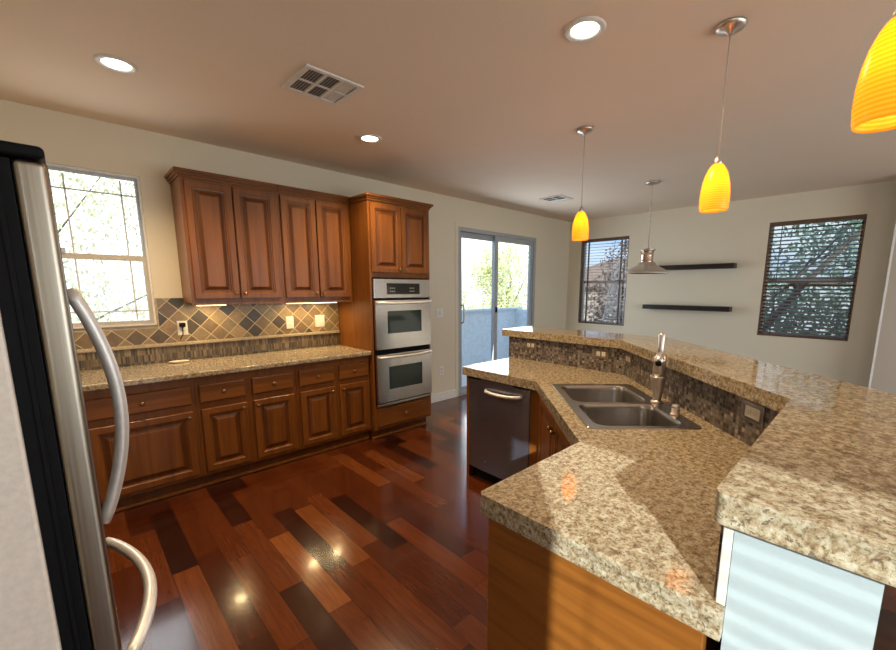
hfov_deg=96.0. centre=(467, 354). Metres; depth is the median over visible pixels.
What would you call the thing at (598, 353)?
wall outlet
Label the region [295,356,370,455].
base cabinet
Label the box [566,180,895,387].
wall
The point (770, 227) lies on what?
trim
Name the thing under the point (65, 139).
wall
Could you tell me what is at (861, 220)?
tree
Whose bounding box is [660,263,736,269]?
wall shelf
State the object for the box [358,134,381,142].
recessed light
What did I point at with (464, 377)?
floor
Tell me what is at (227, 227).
upper cabinet
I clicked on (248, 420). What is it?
base cabinet
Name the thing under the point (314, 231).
upper cabinet
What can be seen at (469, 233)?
door
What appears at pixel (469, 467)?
end panel
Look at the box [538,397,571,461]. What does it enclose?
base cabinet
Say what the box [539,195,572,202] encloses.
ceiling vent
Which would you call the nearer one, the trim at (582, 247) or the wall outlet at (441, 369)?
the wall outlet at (441, 369)
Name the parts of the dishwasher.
toe panel, handle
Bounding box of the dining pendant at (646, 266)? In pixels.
[625,180,667,273]
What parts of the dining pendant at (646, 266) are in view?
lamp shade, chain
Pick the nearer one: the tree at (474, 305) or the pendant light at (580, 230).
the pendant light at (580, 230)
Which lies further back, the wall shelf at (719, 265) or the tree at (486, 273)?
the tree at (486, 273)
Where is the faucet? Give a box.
[650,333,667,403]
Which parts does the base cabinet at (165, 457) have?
drawer, door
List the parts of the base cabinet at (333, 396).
drawer, door, drawer, door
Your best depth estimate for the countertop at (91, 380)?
3.18 m
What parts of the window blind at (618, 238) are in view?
rail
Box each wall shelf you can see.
[642,304,731,311]
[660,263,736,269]
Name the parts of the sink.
bowl, bowl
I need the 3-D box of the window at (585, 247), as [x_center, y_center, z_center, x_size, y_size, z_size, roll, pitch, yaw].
[2.363,-1.246,6.992,0.134,1.474,0.858,-9,13,-44]
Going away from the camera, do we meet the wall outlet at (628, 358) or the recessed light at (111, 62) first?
the recessed light at (111, 62)
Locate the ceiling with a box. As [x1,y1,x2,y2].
[0,0,895,221]
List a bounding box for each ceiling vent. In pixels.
[282,63,363,105]
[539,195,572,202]
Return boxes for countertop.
[80,345,370,391]
[462,357,750,641]
[502,326,895,586]
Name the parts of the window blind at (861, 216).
rail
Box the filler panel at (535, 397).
[529,389,539,466]
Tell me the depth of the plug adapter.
3.33 m
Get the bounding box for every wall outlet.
[177,321,187,334]
[286,316,293,328]
[439,366,443,374]
[525,341,536,349]
[594,348,608,358]
[625,353,631,364]
[740,398,765,427]
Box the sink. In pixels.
[552,384,701,429]
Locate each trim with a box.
[115,422,426,511]
[455,222,537,396]
[578,236,628,325]
[757,214,866,340]
[868,224,895,387]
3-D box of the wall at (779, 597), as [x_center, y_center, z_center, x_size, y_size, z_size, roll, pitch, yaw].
[0.896,0.614,2.275,0.910,1.102,3.178,0,9,-2]
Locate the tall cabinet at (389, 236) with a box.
[338,192,432,438]
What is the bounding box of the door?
[458,227,535,395]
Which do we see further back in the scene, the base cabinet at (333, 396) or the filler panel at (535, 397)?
the base cabinet at (333, 396)
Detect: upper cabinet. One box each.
[164,166,283,305]
[276,184,352,302]
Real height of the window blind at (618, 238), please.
1.454 m
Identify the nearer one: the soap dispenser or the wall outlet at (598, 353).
the soap dispenser
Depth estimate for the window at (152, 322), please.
3.09 m
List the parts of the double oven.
control panel, oven door, oven door, handle, trim, handle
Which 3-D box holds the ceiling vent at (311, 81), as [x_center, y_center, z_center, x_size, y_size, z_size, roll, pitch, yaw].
[-0.855,-1.581,2.386,0.345,0.012,0.345,-9,13,-44]
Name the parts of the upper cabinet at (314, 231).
door, crown moulding, door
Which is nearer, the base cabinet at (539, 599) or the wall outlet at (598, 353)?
the base cabinet at (539, 599)
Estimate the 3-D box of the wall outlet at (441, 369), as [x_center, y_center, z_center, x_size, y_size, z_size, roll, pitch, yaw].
[-0.354,0.224,5.477,0.072,0.115,0.010,-9,13,-44]
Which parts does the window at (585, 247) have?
sill, meeting rail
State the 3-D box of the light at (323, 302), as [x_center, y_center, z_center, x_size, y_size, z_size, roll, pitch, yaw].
[-1.514,-0.510,3.933,0.490,0.027,0.080,-9,13,-44]
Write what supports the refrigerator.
on the floor at (381, 543)
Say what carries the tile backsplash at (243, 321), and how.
attached to the wall at (65, 139)
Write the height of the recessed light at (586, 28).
0.009 m
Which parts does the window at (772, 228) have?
sill, meeting rail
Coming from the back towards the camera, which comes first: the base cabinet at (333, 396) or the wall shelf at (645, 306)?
the wall shelf at (645, 306)
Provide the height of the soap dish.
0.016 m
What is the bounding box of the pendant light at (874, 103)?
[851,9,895,132]
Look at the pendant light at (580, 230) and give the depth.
3.08 m
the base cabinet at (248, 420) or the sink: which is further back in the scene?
the base cabinet at (248, 420)
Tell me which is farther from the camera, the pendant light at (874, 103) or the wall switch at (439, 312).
the wall switch at (439, 312)
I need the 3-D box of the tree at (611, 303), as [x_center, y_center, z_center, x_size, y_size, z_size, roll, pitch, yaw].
[4.056,-0.446,11.018,1.800,6.607,2.886,-6,11,-32]
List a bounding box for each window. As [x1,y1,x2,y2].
[46,163,157,330]
[579,243,625,326]
[757,219,864,341]
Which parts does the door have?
handle, fixed panel, sliding panel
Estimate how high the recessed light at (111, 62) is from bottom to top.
0.009 m
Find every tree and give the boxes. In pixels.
[49,170,149,322]
[462,287,478,308]
[464,241,528,308]
[583,240,628,322]
[762,219,862,335]
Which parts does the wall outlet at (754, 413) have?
plate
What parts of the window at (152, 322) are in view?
sash, sash, sill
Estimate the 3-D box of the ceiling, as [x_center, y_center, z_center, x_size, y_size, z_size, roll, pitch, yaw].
[1.789,-1.558,1.869,8.005,0.120,7.956,-9,13,-44]
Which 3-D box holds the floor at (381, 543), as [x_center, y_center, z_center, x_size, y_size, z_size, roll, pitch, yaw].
[1.782,1.228,2.322,8.005,0.120,7.956,-9,13,-44]
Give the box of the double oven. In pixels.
[372,278,431,407]
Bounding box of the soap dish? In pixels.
[169,360,188,362]
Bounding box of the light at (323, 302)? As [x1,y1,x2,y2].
[286,302,336,303]
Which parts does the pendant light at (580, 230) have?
lamp shade, cord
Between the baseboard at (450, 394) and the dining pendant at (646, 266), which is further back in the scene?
the baseboard at (450, 394)
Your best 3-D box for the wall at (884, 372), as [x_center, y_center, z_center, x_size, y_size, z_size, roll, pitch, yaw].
[5.851,-0.336,3.208,0.355,2.702,3.570,-9,13,-44]
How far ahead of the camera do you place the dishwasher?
2.99 m
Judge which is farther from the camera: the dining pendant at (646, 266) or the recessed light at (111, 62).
the dining pendant at (646, 266)
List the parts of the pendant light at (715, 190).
lamp shade, cord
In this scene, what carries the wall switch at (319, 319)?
attached to the tile backsplash at (243, 321)
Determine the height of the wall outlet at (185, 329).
0.118 m
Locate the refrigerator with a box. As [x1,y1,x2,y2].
[0,140,156,649]
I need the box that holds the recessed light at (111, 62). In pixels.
[93,54,138,73]
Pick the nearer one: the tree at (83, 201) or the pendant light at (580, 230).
the pendant light at (580, 230)
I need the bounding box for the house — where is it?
[583,258,626,322]
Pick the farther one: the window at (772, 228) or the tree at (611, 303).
the tree at (611, 303)
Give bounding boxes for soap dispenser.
[670,404,680,415]
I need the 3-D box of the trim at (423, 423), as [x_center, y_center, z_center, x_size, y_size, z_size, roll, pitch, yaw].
[-1.756,0.976,3.375,3.562,0.022,0.069,-9,13,-44]
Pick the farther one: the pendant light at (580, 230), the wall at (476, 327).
the wall at (476, 327)
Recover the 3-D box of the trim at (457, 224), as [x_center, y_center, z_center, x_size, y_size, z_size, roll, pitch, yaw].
[0.495,-0.673,6.180,1.861,2.389,0.006,-9,13,-44]
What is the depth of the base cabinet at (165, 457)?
2.82 m
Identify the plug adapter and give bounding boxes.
[179,323,185,338]
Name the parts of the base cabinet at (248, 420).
drawer, door, drawer, door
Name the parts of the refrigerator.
door, handle, handle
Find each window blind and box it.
[579,237,628,324]
[758,215,865,339]
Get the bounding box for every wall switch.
[315,315,324,326]
[436,309,442,316]
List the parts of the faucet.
spout, lever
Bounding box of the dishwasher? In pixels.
[468,376,530,483]
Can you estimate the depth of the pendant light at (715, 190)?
1.89 m
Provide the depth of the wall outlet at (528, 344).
3.43 m
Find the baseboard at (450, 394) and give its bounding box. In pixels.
[431,389,455,402]
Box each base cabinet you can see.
[83,378,203,508]
[193,365,300,483]
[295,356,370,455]
[487,518,721,649]
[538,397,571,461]
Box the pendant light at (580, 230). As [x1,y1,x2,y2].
[572,126,593,240]
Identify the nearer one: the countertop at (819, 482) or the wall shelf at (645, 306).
the countertop at (819, 482)
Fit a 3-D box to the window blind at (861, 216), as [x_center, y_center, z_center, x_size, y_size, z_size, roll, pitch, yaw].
[4.261,-0.932,5.053,0.058,1.454,0.880,-9,13,-44]
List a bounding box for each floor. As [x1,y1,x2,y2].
[103,394,895,649]
[462,357,509,385]
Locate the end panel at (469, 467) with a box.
[467,376,472,475]
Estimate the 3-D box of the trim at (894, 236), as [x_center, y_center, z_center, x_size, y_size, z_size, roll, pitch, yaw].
[4.471,-0.572,4.332,0.024,2.602,0.018,-9,13,-44]
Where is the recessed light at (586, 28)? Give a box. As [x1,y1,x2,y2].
[564,16,605,42]
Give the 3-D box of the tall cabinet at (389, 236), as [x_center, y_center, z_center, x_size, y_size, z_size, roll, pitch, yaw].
[-0.877,-0.377,4.356,0.786,2.383,0.706,-9,13,-44]
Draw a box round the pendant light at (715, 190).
[699,16,747,212]
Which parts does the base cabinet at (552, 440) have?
door, door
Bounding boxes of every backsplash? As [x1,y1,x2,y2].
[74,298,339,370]
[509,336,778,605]
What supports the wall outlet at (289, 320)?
attached to the tile backsplash at (243, 321)
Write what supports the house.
on the ground
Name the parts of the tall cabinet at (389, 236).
door, crown moulding, drawer, door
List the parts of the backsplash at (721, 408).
trim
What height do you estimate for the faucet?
0.371 m
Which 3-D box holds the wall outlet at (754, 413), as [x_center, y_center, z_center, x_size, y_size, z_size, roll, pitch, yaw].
[1.096,0.227,1.553,0.010,0.080,0.124,0,9,0]
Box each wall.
[0,99,569,394]
[462,307,526,365]
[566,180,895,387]
[721,530,884,649]
[871,238,895,394]
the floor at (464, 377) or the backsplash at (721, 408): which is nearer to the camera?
the backsplash at (721, 408)
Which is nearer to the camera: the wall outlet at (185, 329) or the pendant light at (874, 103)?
the pendant light at (874, 103)
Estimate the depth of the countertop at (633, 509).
1.18 m
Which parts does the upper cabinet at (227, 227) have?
door, crown moulding, door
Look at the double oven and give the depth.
4.11 m

